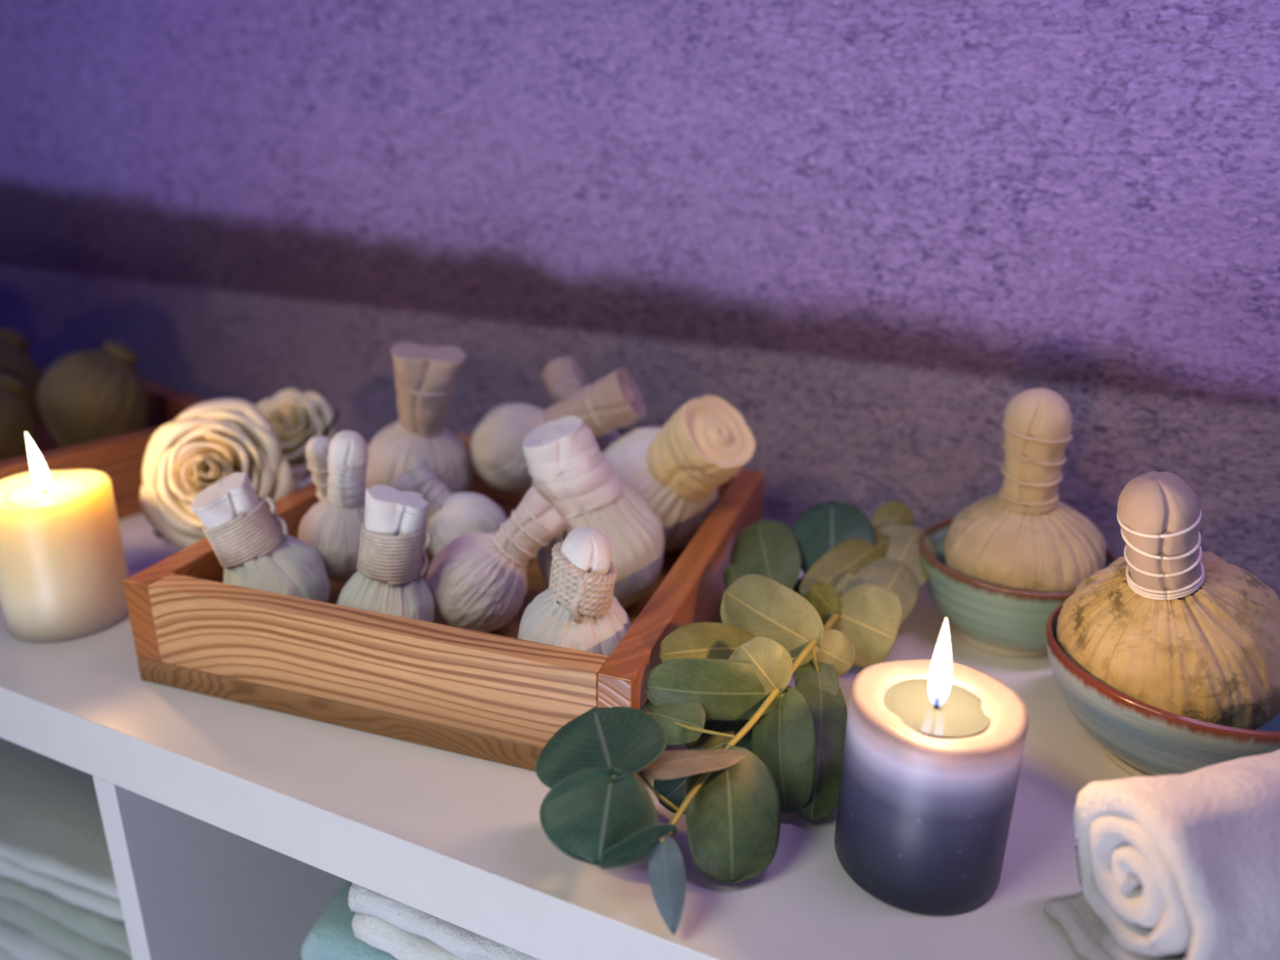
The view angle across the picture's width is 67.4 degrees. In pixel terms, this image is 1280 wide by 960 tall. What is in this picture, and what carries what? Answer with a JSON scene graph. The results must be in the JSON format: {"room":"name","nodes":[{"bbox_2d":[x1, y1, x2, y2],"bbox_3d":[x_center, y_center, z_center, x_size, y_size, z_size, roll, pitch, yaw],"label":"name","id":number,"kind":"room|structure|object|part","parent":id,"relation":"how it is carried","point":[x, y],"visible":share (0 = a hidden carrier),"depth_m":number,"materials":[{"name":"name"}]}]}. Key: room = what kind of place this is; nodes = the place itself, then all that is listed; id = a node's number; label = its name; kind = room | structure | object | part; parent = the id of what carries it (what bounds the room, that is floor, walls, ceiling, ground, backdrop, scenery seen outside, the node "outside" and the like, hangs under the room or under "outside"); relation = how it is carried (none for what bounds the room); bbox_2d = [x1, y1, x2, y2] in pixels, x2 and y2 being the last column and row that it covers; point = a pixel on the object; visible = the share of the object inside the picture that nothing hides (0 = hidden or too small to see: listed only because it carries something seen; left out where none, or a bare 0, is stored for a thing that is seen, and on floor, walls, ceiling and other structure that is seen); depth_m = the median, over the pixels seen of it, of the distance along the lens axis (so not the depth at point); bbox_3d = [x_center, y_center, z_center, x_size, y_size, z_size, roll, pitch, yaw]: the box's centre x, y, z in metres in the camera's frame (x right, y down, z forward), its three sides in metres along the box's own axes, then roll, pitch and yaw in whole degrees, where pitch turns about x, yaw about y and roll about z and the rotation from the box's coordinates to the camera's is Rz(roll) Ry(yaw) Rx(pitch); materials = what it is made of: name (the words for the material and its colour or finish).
{"room":"spa","nodes":[
{"label":"spa","id":0,"kind":"room"},
{"bbox_2d":[0,0,1279,599],"bbox_3d":[-0.143,-0.454,0.758,5.400,2.470,0.100,10,22,23],"label":"wall","id":1,"kind":"structure","parent":0,"point":[864,229],"depth_m":0.70,"materials":[{"name":"paint"}]},
{"bbox_3d":[-0.666,1.093,0.183,5.400,0.050,2.275,10,22,23],"label":"floor","id":2,"kind":"structure","parent":0,"visible":0},
{"bbox_2d":[0,457,1134,959],"bbox_3d":[-0.056,0.458,0.746,1.844,0.770,0.394,10,22,23],"label":"shelf unit","id":3,"kind":"object","parent":2,"relation":"on","point":[231,828],"visible":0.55,"depth_m":0.47,"materials":[{"name":"white paint"}]},
{"bbox_2d":[0,469,128,643],"bbox_3d":[-0.367,0.030,0.600,0.072,0.124,0.072,3,20,6],"label":"pillar candle","id":4,"kind":"object","parent":3,"relation":"on","point":[64,568],"visible":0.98,"depth_m":0.58,"materials":[{"name":"beige wax"}]},
{"bbox_2d":[0,367,241,519],"bbox_3d":[-0.542,-0.029,0.839,0.298,0.064,0.258,16,25,36],"label":"wooden tray","id":5,"kind":"object","parent":3,"relation":"on","point":[120,457],"visible":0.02,"depth_m":0.77,"materials":[{"name":"brown wood"}]},
{"bbox_2d":[0,373,35,461],"bbox_3d":[-0.535,-0.044,0.787,0.069,0.085,0.072,10,22,23],"label":"herbal compress","id":6,"kind":"object","parent":5,"relation":"in","point":[17,421],"visible":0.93,"depth_m":0.78,"materials":[{"name":"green fabric"}]},
{"bbox_3d":[-0.522,-0.075,0.793,0.027,0.018,0.021,10,22,23],"label":"cord","id":7,"kind":"part","parent":6,"relation":"part of","materials":[{"name":"beige fabric"}]},
{"bbox_3d":[-0.521,-0.077,0.794,0.028,0.024,0.026,10,22,23],"label":"handle","id":8,"kind":"part","parent":6,"relation":"part of","materials":[{"name":"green fabric"}]},
{"bbox_3d":[-0.520,-0.081,0.794,0.031,0.021,0.024,10,22,23],"label":"cord","id":9,"kind":"part","parent":6,"relation":"part of","materials":[{"name":"beige fabric"}]},
{"bbox_2d":[0,328,42,425],"bbox_3d":[-0.573,-0.078,0.844,0.081,0.108,0.081,10,22,23],"label":"herbal compress","id":10,"kind":"object","parent":5,"relation":"in","point":[15,361],"visible":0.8,"depth_m":0.84,"materials":[{"name":"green fabric"}]},
{"bbox_3d":[-0.555,-0.121,0.847,0.026,0.017,0.022,10,22,23],"label":"cord","id":11,"kind":"part","parent":10,"relation":"part of","materials":[{"name":"beige fabric"}]},
{"bbox_3d":[-0.553,-0.123,0.847,0.027,0.024,0.027,10,22,23],"label":"handle","id":12,"kind":"part","parent":10,"relation":"part of","materials":[{"name":"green fabric"}]},
{"bbox_3d":[-0.552,-0.126,0.848,0.030,0.020,0.025,10,22,23],"label":"cord","id":13,"kind":"part","parent":10,"relation":"part of","materials":[{"name":"beige fabric"}]},
{"bbox_3d":[-0.650,-0.068,0.918,0.018,0.048,0.258,16,25,36],"label":"panel","id":14,"kind":"part","parent":5,"relation":"part of","materials":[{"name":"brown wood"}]},
{"bbox_3d":[-0.433,-0.004,0.754,0.018,0.048,0.258,16,25,36],"label":"panel","id":15,"kind":"part","parent":5,"relation":"part of","materials":[{"name":"brown wood"}]},
{"bbox_2d":[37,340,146,448],"bbox_3d":[-0.460,-0.062,0.811,0.079,0.106,0.079,11,23,26],"label":"herbal compress","id":16,"kind":"object","parent":5,"relation":"in","point":[85,396],"visible":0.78,"depth_m":0.78,"materials":[{"name":"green fabric"}]},
{"bbox_3d":[-0.443,-0.104,0.814,0.026,0.017,0.022,10,22,23],"label":"cord","id":17,"kind":"part","parent":16,"relation":"part of","materials":[{"name":"beige fabric"}]},
{"bbox_3d":[-0.441,-0.107,0.814,0.028,0.024,0.027,10,22,23],"label":"handle","id":18,"kind":"part","parent":16,"relation":"part of","materials":[{"name":"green fabric"}]},
{"bbox_3d":[-0.440,-0.110,0.815,0.030,0.020,0.025,10,22,23],"label":"cord","id":19,"kind":"part","parent":16,"relation":"part of","materials":[{"name":"beige fabric"}]},
{"bbox_3d":[-0.542,-0.006,0.847,0.298,0.016,0.258,16,25,36],"label":"panel","id":20,"kind":"part","parent":5,"relation":"part of","materials":[{"name":"brown wood"}]},
{"bbox_3d":[-0.466,-0.067,0.924,0.263,0.048,0.018,16,25,36],"label":"panel","id":21,"kind":"part","parent":5,"relation":"part of","materials":[{"name":"brown wood"}]},
{"bbox_2d":[139,397,339,547],"bbox_3d":[-0.281,-0.001,0.688,0.142,0.119,0.099,-7,22,-21],"label":"rose","id":22,"kind":"object","parent":3,"relation":"on","point":[210,441],"visible":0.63,"depth_m":0.65,"materials":[{"name":"beige plant"}]},
{"bbox_2d":[254,388,336,491],"bbox_3d":[-0.277,-0.020,0.769,0.077,0.099,0.069,10,22,23],"label":"rose","id":23,"kind":"object","parent":3,"relation":"on","point":[295,416],"visible":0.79,"depth_m":0.75,"materials":[{"name":"beige fabric"}]},
{"bbox_3d":[-0.287,-0.007,0.806,0.004,0.049,0.038,-12,24,-32],"label":"stem","id":24,"kind":"part","parent":23,"relation":"part of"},
{"bbox_2d":[122,434,764,777],"bbox_3d":[-0.097,0.055,0.634,0.298,0.064,0.305,7,21,17],"label":"wooden tray","id":25,"kind":"object","parent":3,"relation":"on","point":[496,695],"visible":0.55,"depth_m":0.51,"materials":[{"name":"brown wood"}]},
{"bbox_3d":[-0.230,0.030,0.672,0.018,0.048,0.305,7,21,17],"label":"panel","id":26,"kind":"part","parent":25,"relation":"part of","materials":[{"name":"brown wood"}]},
{"bbox_2d":[189,471,329,602],"bbox_3d":[-0.216,0.044,0.559,0.065,0.098,0.060,10,22,23],"label":"herbal compress","id":27,"kind":"object","parent":25,"relation":"in","point":[246,535],"visible":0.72,"depth_m":0.54,"materials":[{"name":"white fabric"}]},
{"bbox_3d":[-0.229,0.023,0.547,0.046,0.051,0.034,-5,21,-15],"label":"handle","id":28,"kind":"part","parent":27,"relation":"part of","materials":[{"name":"white fabric"}]},
{"bbox_3d":[-0.227,0.030,0.550,0.042,0.036,0.041,10,22,23],"label":"cord","id":29,"kind":"part","parent":27,"relation":"part of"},
{"bbox_2d":[306,435,330,501],"bbox_3d":[-0.204,0.010,0.644,0.037,0.092,0.046,-10,23,-28],"label":"herbal compress","id":30,"kind":"object","parent":25,"relation":"on","point":[317,447],"visible":0.18,"depth_m":0.61,"materials":[{"name":"grey fabric"}]},
{"bbox_3d":[-0.205,-0.010,0.623,0.019,0.005,0.019,10,22,23],"label":"cord","id":31,"kind":"part","parent":30,"relation":"part of","materials":[{"name":"beige fabric"}]},
{"bbox_3d":[-0.206,-0.001,0.629,0.017,0.007,0.017,10,22,23],"label":"cord","id":32,"kind":"part","parent":30,"relation":"part of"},
{"bbox_3d":[-0.206,0.007,0.636,0.017,0.007,0.016,10,22,23],"label":"cord","id":33,"kind":"part","parent":30,"relation":"part of","materials":[{"name":"beige fabric"}]},
{"bbox_2d":[297,430,368,582],"bbox_3d":[-0.185,0.015,0.596,0.056,0.100,0.056,10,22,23],"label":"herbal compress","id":34,"kind":"object","parent":25,"relation":"in","point":[331,526],"visible":0.78,"depth_m":0.58,"materials":[{"name":"grey fabric"}]},
{"bbox_3d":[-0.180,0.008,0.590,0.022,0.006,0.023,10,22,23],"label":"cord","id":35,"kind":"part","parent":34,"relation":"part of","materials":[{"name":"beige fabric"}]},
{"bbox_3d":[-0.181,0.011,0.592,0.023,0.006,0.023,10,22,23],"label":"cord","id":36,"kind":"part","parent":34,"relation":"part of","materials":[{"name":"beige fabric"}]},
{"bbox_3d":[-0.179,0.002,0.587,0.022,0.008,0.023,10,22,23],"label":"cord","id":37,"kind":"part","parent":34,"relation":"part of","materials":[{"name":"beige fabric"}]},
{"bbox_3d":[-0.180,0.005,0.589,0.023,0.005,0.023,-9,22,-24],"label":"cord","id":38,"kind":"part","parent":34,"relation":"part of","materials":[{"name":"beige fabric"}]},
{"bbox_3d":[-0.177,-0.008,0.582,0.023,0.006,0.023,10,22,23],"label":"cord","id":39,"kind":"part","parent":34,"relation":"part of","materials":[{"name":"white fabric"}]},
{"bbox_3d":[-0.178,-0.005,0.584,0.022,0.006,0.023,10,22,23],"label":"cord","id":40,"kind":"part","parent":34,"relation":"part of","materials":[{"name":"beige fabric"}]},
{"bbox_3d":[-0.178,-0.002,0.585,0.022,0.005,0.022,10,22,23],"label":"cord","id":41,"kind":"part","parent":34,"relation":"part of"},
{"bbox_3d":[-0.178,-0.007,0.583,0.028,0.049,0.023,10,22,23],"label":"handle","id":42,"kind":"part","parent":34,"relation":"part of","materials":[{"name":"white fabric"}]},
{"bbox_3d":[-0.176,-0.014,0.579,0.024,0.007,0.024,10,22,23],"label":"cord","id":43,"kind":"part","parent":34,"relation":"part of","materials":[{"name":"white fabric"}]},
{"bbox_3d":[-0.177,-0.011,0.581,0.023,0.007,0.024,10,22,23],"label":"cord","id":44,"kind":"part","parent":34,"relation":"part of","materials":[{"name":"white fabric"}]},
{"bbox_3d":[-0.143,0.094,0.503,0.263,0.048,0.018,7,21,17],"label":"panel","id":45,"kind":"part","parent":25,"relation":"part of","materials":[{"name":"brown wood"}]},
{"bbox_2d":[337,484,434,622],"bbox_3d":[-0.145,0.052,0.538,0.055,0.099,0.054,10,22,23],"label":"herbal compress","id":46,"kind":"object","parent":25,"relation":"in","point":[388,579],"visible":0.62,"depth_m":0.52,"materials":[{"name":"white fabric"}]},
{"bbox_3d":[-0.138,0.038,0.534,0.039,0.031,0.038,10,22,23],"label":"cord","id":47,"kind":"part","parent":46,"relation":"part of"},
{"bbox_3d":[-0.136,0.029,0.532,0.040,0.052,0.031,-5,21,-16],"label":"handle","id":48,"kind":"part","parent":46,"relation":"part of","materials":[{"name":"white fabric"}]},
{"bbox_2d":[364,342,475,524],"bbox_3d":[-0.162,-0.032,0.692,0.083,0.138,0.080,0,20,-3],"label":"herbal compress","id":49,"kind":"object","parent":25,"relation":"in","point":[426,377],"visible":0.64,"depth_m":0.66,"materials":[{"name":"grey fabric"}]},
{"bbox_3d":[-0.155,-0.038,0.682,0.031,0.009,0.032,10,22,23],"label":"cord","id":50,"kind":"part","parent":49,"relation":"part of","materials":[{"name":"beige fabric"}]},
{"bbox_3d":[-0.145,-0.061,0.667,0.051,0.066,0.043,0,20,-4],"label":"handle","id":51,"kind":"part","parent":49,"relation":"part of","materials":[{"name":"beige fabric"}]},
{"bbox_3d":[-0.148,-0.068,0.665,0.039,0.011,0.040,10,22,23],"label":"cord","id":52,"kind":"part","parent":49,"relation":"part of","materials":[{"name":"beige fabric"}]},
{"bbox_2d":[388,457,507,556],"bbox_3d":[-0.128,0.023,0.651,0.079,0.077,0.058,10,22,23],"label":"herbal compress","id":53,"kind":"object","parent":25,"relation":"in","point":[450,516],"visible":0.58,"depth_m":0.63,"materials":[{"name":"white fabric"}]},
{"bbox_3d":[-0.149,0.005,0.645,0.045,0.041,0.029,-1,20,-5],"label":"handle","id":54,"kind":"part","parent":53,"relation":"part of","materials":[{"name":"white fabric"}]},
{"bbox_3d":[-0.149,0.004,0.642,0.024,0.018,0.030,10,22,23],"label":"cord","id":55,"kind":"part","parent":53,"relation":"part of","materials":[{"name":"beige fabric"}]},
{"bbox_3d":[-0.145,0.008,0.644,0.020,0.022,0.026,10,22,23],"label":"cord","id":56,"kind":"part","parent":53,"relation":"part of","materials":[{"name":"beige fabric"}]},
{"bbox_3d":[-0.141,0.012,0.645,0.021,0.017,0.025,10,22,23],"label":"cord","id":57,"kind":"part","parent":53,"relation":"part of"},
{"bbox_3d":[-0.138,0.015,0.645,0.018,0.018,0.024,10,22,23],"label":"cord","id":58,"kind":"part","parent":53,"relation":"part of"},
{"bbox_3d":[-0.137,0.016,0.646,0.018,0.018,0.023,10,22,23],"label":"cord","id":59,"kind":"part","parent":53,"relation":"part of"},
{"bbox_3d":[-0.136,0.017,0.646,0.017,0.018,0.023,10,22,23],"label":"cord","id":60,"kind":"part","parent":53,"relation":"part of","materials":[{"name":"white fabric"}]},
{"bbox_2d":[426,485,569,632],"bbox_3d":[-0.086,0.046,0.571,0.082,0.088,0.059,-10,23,-28],"label":"herbal compress","id":61,"kind":"object","parent":25,"relation":"in","point":[477,581],"visible":0.98,"depth_m":0.55,"materials":[{"name":"beige fabric"}]},
{"bbox_3d":[-0.077,0.041,0.566,0.024,0.020,0.026,10,22,23],"label":"cord","id":62,"kind":"part","parent":61,"relation":"part of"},
{"bbox_3d":[-0.071,0.035,0.565,0.024,0.020,0.026,10,22,23],"label":"cord","id":63,"kind":"part","parent":61,"relation":"part of","materials":[{"name":"beige fabric"}]},
{"bbox_3d":[-0.064,0.028,0.564,0.024,0.021,0.027,10,22,23],"label":"cord","id":64,"kind":"part","parent":61,"relation":"part of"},
{"bbox_3d":[-0.065,0.028,0.564,0.046,0.049,0.027,-2,20,-8],"label":"handle","id":65,"kind":"part","parent":61,"relation":"part of","materials":[{"name":"beige fabric"}]},
{"bbox_3d":[-0.058,0.022,0.563,0.025,0.021,0.027,10,22,23],"label":"cord","id":66,"kind":"part","parent":61,"relation":"part of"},
{"bbox_2d":[470,367,645,493],"bbox_3d":[-0.059,-0.037,0.689,0.127,0.097,0.066,2,20,3],"label":"herbal compress","id":67,"kind":"object","parent":25,"relation":"in","point":[615,401],"visible":0.8,"depth_m":0.67,"materials":[{"name":"grey fabric"}]},
{"bbox_3d":[-0.062,-0.035,0.684,0.017,0.028,0.032,10,22,23],"label":"cord","id":68,"kind":"part","parent":67,"relation":"part of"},
{"bbox_3d":[-0.034,-0.048,0.671,0.075,0.063,0.038,4,21,9],"label":"handle","id":69,"kind":"part","parent":67,"relation":"part of","materials":[{"name":"beige fabric"}]},
{"bbox_3d":[-0.028,-0.050,0.670,0.020,0.032,0.036,10,22,23],"label":"cord","id":70,"kind":"part","parent":67,"relation":"part of","materials":[{"name":"beige fabric"}]},
{"bbox_2d":[517,526,631,657],"bbox_3d":[-0.034,0.066,0.503,0.062,0.099,0.062,10,22,23],"label":"herbal compress","id":71,"kind":"object","parent":25,"relation":"in","point":[579,610],"visible":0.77,"depth_m":0.48,"materials":[{"name":"white fabric"}]},
{"bbox_3d":[-0.029,0.050,0.487,0.037,0.039,0.039,10,22,23],"label":"cord","id":72,"kind":"part","parent":71,"relation":"part of","materials":[{"name":"beige fabric"}]},
{"bbox_3d":[-0.029,0.044,0.484,0.026,0.046,0.033,-10,23,-27],"label":"handle","id":73,"kind":"part","parent":71,"relation":"part of","materials":[{"name":"white fabric"}]},
{"bbox_2d":[541,356,621,453],"bbox_3d":[-0.043,-0.050,0.734,0.040,0.078,0.090,-9,22,-25],"label":"herbal compress","id":74,"kind":"object","parent":25,"relation":"in","point":[563,377],"visible":0.21,"depth_m":0.73,"materials":[{"name":"grey fabric"}]},
{"bbox_3d":[-0.050,-0.064,0.741,0.030,0.057,0.064,-13,24,-32],"label":"handle","id":75,"kind":"part","parent":74,"relation":"part of","materials":[{"name":"beige fabric"}]},
{"bbox_3d":[-0.054,-0.068,0.743,0.022,0.023,0.026,10,22,23],"label":"cord","id":76,"kind":"part","parent":74,"relation":"part of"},
{"bbox_2d":[522,415,664,608],"bbox_3d":[-0.025,0.021,0.593,0.082,0.124,0.082,10,22,23],"label":"herbal compress","id":77,"kind":"object","parent":25,"relation":"in","point":[566,463],"visible":0.75,"depth_m":0.56,"materials":[{"name":"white fabric"}]},
{"bbox_3d":[-0.046,-0.013,0.574,0.043,0.016,0.044,10,22,23],"label":"cord","id":78,"kind":"part","parent":77,"relation":"part of","materials":[{"name":"white fabric"}]},
{"bbox_3d":[-0.039,-0.008,0.579,0.058,0.060,0.056,10,22,23],"label":"handle","id":79,"kind":"part","parent":77,"relation":"part of","materials":[{"name":"white fabric"}]},
{"bbox_3d":[-0.037,0.009,0.585,0.051,0.019,0.052,10,22,23],"label":"cord","id":80,"kind":"part","parent":77,"relation":"part of","materials":[{"name":"beige fabric"}]},
{"bbox_3d":[-0.052,0.001,0.759,0.263,0.048,0.018,7,21,17],"label":"panel","id":81,"kind":"part","parent":25,"relation":"part of","materials":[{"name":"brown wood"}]},
{"bbox_2d":[601,395,755,552],"bbox_3d":[0.022,-0.005,0.661,0.122,0.122,0.096,10,22,23],"label":"herbal compress","id":82,"kind":"object","parent":25,"relation":"in","point":[677,468],"visible":0.7,"depth_m":0.62,"materials":[{"name":"white fabric"}]},
{"bbox_3d":[0.030,-0.011,0.644,0.040,0.039,0.051,10,22,23],"label":"cord","id":83,"kind":"part","parent":82,"relation":"part of","materials":[{"name":"beige fabric"}]},
{"bbox_3d":[0.042,-0.023,0.625,0.041,0.039,0.051,10,22,23],"label":"cord","id":84,"kind":"part","parent":82,"relation":"part of","materials":[{"name":"beige fabric"}]},
{"bbox_3d":[0.039,-0.020,0.629,0.055,0.071,0.070,-18,27,-41],"label":"handle","id":85,"kind":"part","parent":82,"relation":"part of","materials":[{"name":"beige fabric"}]},
{"bbox_3d":[0.036,0.065,0.590,0.018,0.048,0.305,7,21,17],"label":"panel","id":86,"kind":"part","parent":25,"relation":"part of","materials":[{"name":"brown wood"}]},
{"bbox_2d":[535,572,902,935],"bbox_3d":[0.056,0.109,0.467,0.099,0.074,0.256,14,24,32],"label":"branch","id":87,"kind":"object","parent":3,"relation":"on","point":[760,746],"visible":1,"depth_m":0.45,"materials":[{"name":"green plant"}]},
{"bbox_3d":[0.061,0.108,0.459,0.007,0.024,0.194,13,23,29],"label":"stem","id":88,"kind":"part","parent":87,"relation":"part of","materials":[{"name":"yellow plant"}]},
{"bbox_2d":[717,500,937,625],"bbox_3d":[0.109,0.063,0.594,0.175,0.072,0.107,-4,21,-13],"label":"branch","id":89,"kind":"object","parent":3,"relation":"on","point":[830,540],"visible":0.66,"depth_m":0.60,"materials":[{"name":"green plant"}]},
{"bbox_2d":[834,658,1028,915],"bbox_3d":[0.124,0.112,0.408,0.072,0.120,0.072,10,22,23],"label":"pillar candle","id":90,"kind":"object","parent":3,"relation":"on","point":[933,752],"visible":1,"depth_m":0.39,"materials":[{"name":"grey wax"}]},
{"bbox_2d":[918,517,1117,657],"bbox_3d":[0.237,0.071,0.612,0.120,0.058,0.120,10,22,23],"label":"ceramic bowl","id":91,"kind":"object","parent":3,"relation":"on","point":[997,620],"visible":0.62,"depth_m":0.57,"materials":[{"name":"teal ceramic"}]},
{"bbox_2d":[943,387,1106,592],"bbox_3d":[0.240,0.017,0.591,0.095,0.152,0.096,10,22,23],"label":"herbal compress","id":92,"kind":"object","parent":91,"relation":"in","point":[1021,536],"visible":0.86,"depth_m":0.56,"materials":[{"name":"yellow fabric"}]},
{"bbox_3d":[0.237,0.013,0.587,0.034,0.006,0.034,10,22,23],"label":"cord","id":93,"kind":"part","parent":92,"relation":"part of","materials":[{"name":"beige fabric"}]},
{"bbox_3d":[0.237,0.011,0.586,0.034,0.005,0.034,10,22,23],"label":"cord","id":94,"kind":"part","parent":92,"relation":"part of","materials":[{"name":"beige fabric"}]},
{"bbox_3d":[0.237,0.009,0.585,0.034,0.004,0.034,10,22,23],"label":"cord","id":95,"kind":"part","parent":92,"relation":"part of","materials":[{"name":"beige fabric"}]},
{"bbox_3d":[0.236,-0.005,0.579,0.035,0.008,0.034,10,22,23],"label":"cord","id":96,"kind":"part","parent":92,"relation":"part of","materials":[{"name":"beige fabric"}]},
{"bbox_3d":[0.236,-0.017,0.574,0.036,0.008,0.036,10,22,23],"label":"cord","id":97,"kind":"part","parent":92,"relation":"part of","materials":[{"name":"beige fabric"}]},
{"bbox_3d":[0.235,-0.029,0.569,0.040,0.006,0.040,10,22,23],"label":"cord","id":98,"kind":"part","parent":92,"relation":"part of","materials":[{"name":"beige fabric"}]},
{"bbox_3d":[0.234,-0.018,0.573,0.038,0.076,0.038,10,22,23],"label":"handle","id":99,"kind":"part","parent":92,"relation":"part of","materials":[{"name":"beige fabric"}]},
{"bbox_2d":[1044,749,1279,959],"bbox_3d":[0.275,0.146,0.381,0.209,0.082,0.074,-5,21,-15],"label":"rolled towel","id":100,"kind":"object","parent":3,"relation":"on","point":[1186,866],"visible":1,"depth_m":0.34,"materials":[{"name":"white fabric"}]},
{"bbox_2d":[1044,602,1279,777],"bbox_3d":[0.277,0.115,0.490,0.139,0.062,0.139,10,22,23],"label":"ceramic bowl","id":101,"kind":"object","parent":3,"relation":"on","point":[1142,739],"visible":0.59,"depth_m":0.44,"materials":[{"name":"blue ceramic"}]},
{"bbox_2d":[1055,471,1279,729],"bbox_3d":[0.269,0.061,0.476,0.106,0.147,0.103,10,22,23],"label":"herbal compress","id":102,"kind":"object","parent":101,"relation":"in","point":[1171,625],"visible":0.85,"depth_m":0.44,"materials":[{"name":"fabric"}]},
{"bbox_3d":[0.239,0.016,0.443,0.034,0.013,0.033,10,22,23],"label":"cord","id":103,"kind":"part","parent":102,"relation":"part of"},
{"bbox_3d":[0.245,0.026,0.450,0.048,0.065,0.033,-11,23,-28],"label":"handle","id":104,"kind":"part","parent":102,"relation":"part of","materials":[{"name":"brown fabric"}]},
{"bbox_3d":[0.243,0.025,0.449,0.033,0.014,0.030,10,22,23],"label":"cord","id":105,"kind":"part","parent":102,"relation":"part of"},
{"bbox_3d":[0.247,0.034,0.454,0.032,0.015,0.031,10,22,23],"label":"cord","id":106,"kind":"part","parent":102,"relation":"part of","materials":[{"name":"white fabric"}]},
{"bbox_3d":[0.251,0.044,0.460,0.032,0.013,0.032,10,22,23],"label":"cord","id":107,"kind":"part","parent":102,"relation":"part of","materials":[{"name":"white fabric"}]},
{"bbox_3d":[0.252,0.045,0.461,0.032,0.014,0.032,10,22,23],"label":"cord","id":108,"kind":"part","parent":102,"relation":"part of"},
{"bbox_3d":[0.252,0.046,0.462,0.032,0.015,0.032,10,22,23],"label":"cord","id":109,"kind":"part","parent":102,"relation":"part of","materials":[{"name":"white fabric"}]},
{"bbox_3d":[-0.053,0.435,0.653,0.229,0.090,0.214,10,22,23],"label":"folded towel","id":110,"kind":"object","parent":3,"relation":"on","visible":0},
{"bbox_3d":[-0.052,0.351,0.622,0.231,0.090,0.214,10,22,23],"label":"folded towel","id":111,"kind":"object","parent":110,"relation":"on","visible":0},
{"bbox_2d":[301,880,397,959],"bbox_3d":[-0.051,0.267,0.591,0.230,0.091,0.214,10,22,23],"label":"folded towel","id":112,"kind":"object","parent":111,"relation":"on","point":[332,937],"visible":0.02,"depth_m":0.53,"materials":[{"name":"teal fabric"}]},
{"bbox_2d":[347,882,539,959],"bbox_3d":[-0.018,0.208,0.553,0.189,0.048,0.224,10,22,23],"label":"folded towel","id":113,"kind":"object","parent":112,"relation":"on","point":[402,931],"visible":0.04,"depth_m":0.48,"materials":[{"name":"white fabric"}]},
{"bbox_3d":[-0.386,0.386,0.812,0.258,0.060,0.224,10,22,23],"label":"folded towel","id":114,"kind":"object","parent":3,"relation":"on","visible":0},
{"bbox_2d":[0,919,77,959],"bbox_3d":[-0.385,0.331,0.791,0.258,0.059,0.224,10,22,23],"label":"folded towel","id":115,"kind":"object","parent":114,"relation":"on","point":[16,943],"visible":0.02,"depth_m":0.70,"materials":[{"name":"white fabric"}]},
{"bbox_2d":[0,875,133,959],"bbox_3d":[-0.384,0.276,0.771,0.258,0.059,0.224,10,22,23],"label":"folded towel","id":116,"kind":"object","parent":115,"relation":"on","point":[79,932],"visible":0.04,"depth_m":0.67,"materials":[{"name":"fabric"}]},
{"bbox_2d":[0,737,124,920],"bbox_3d":[-0.389,0.233,0.742,0.267,0.038,0.204,8,22,19],"label":"folded towel","id":117,"kind":"object","parent":116,"relation":"on","point":[53,840],"visible":0.19,"depth_m":0.67,"materials":[{"name":"white fabric"}]}
]}

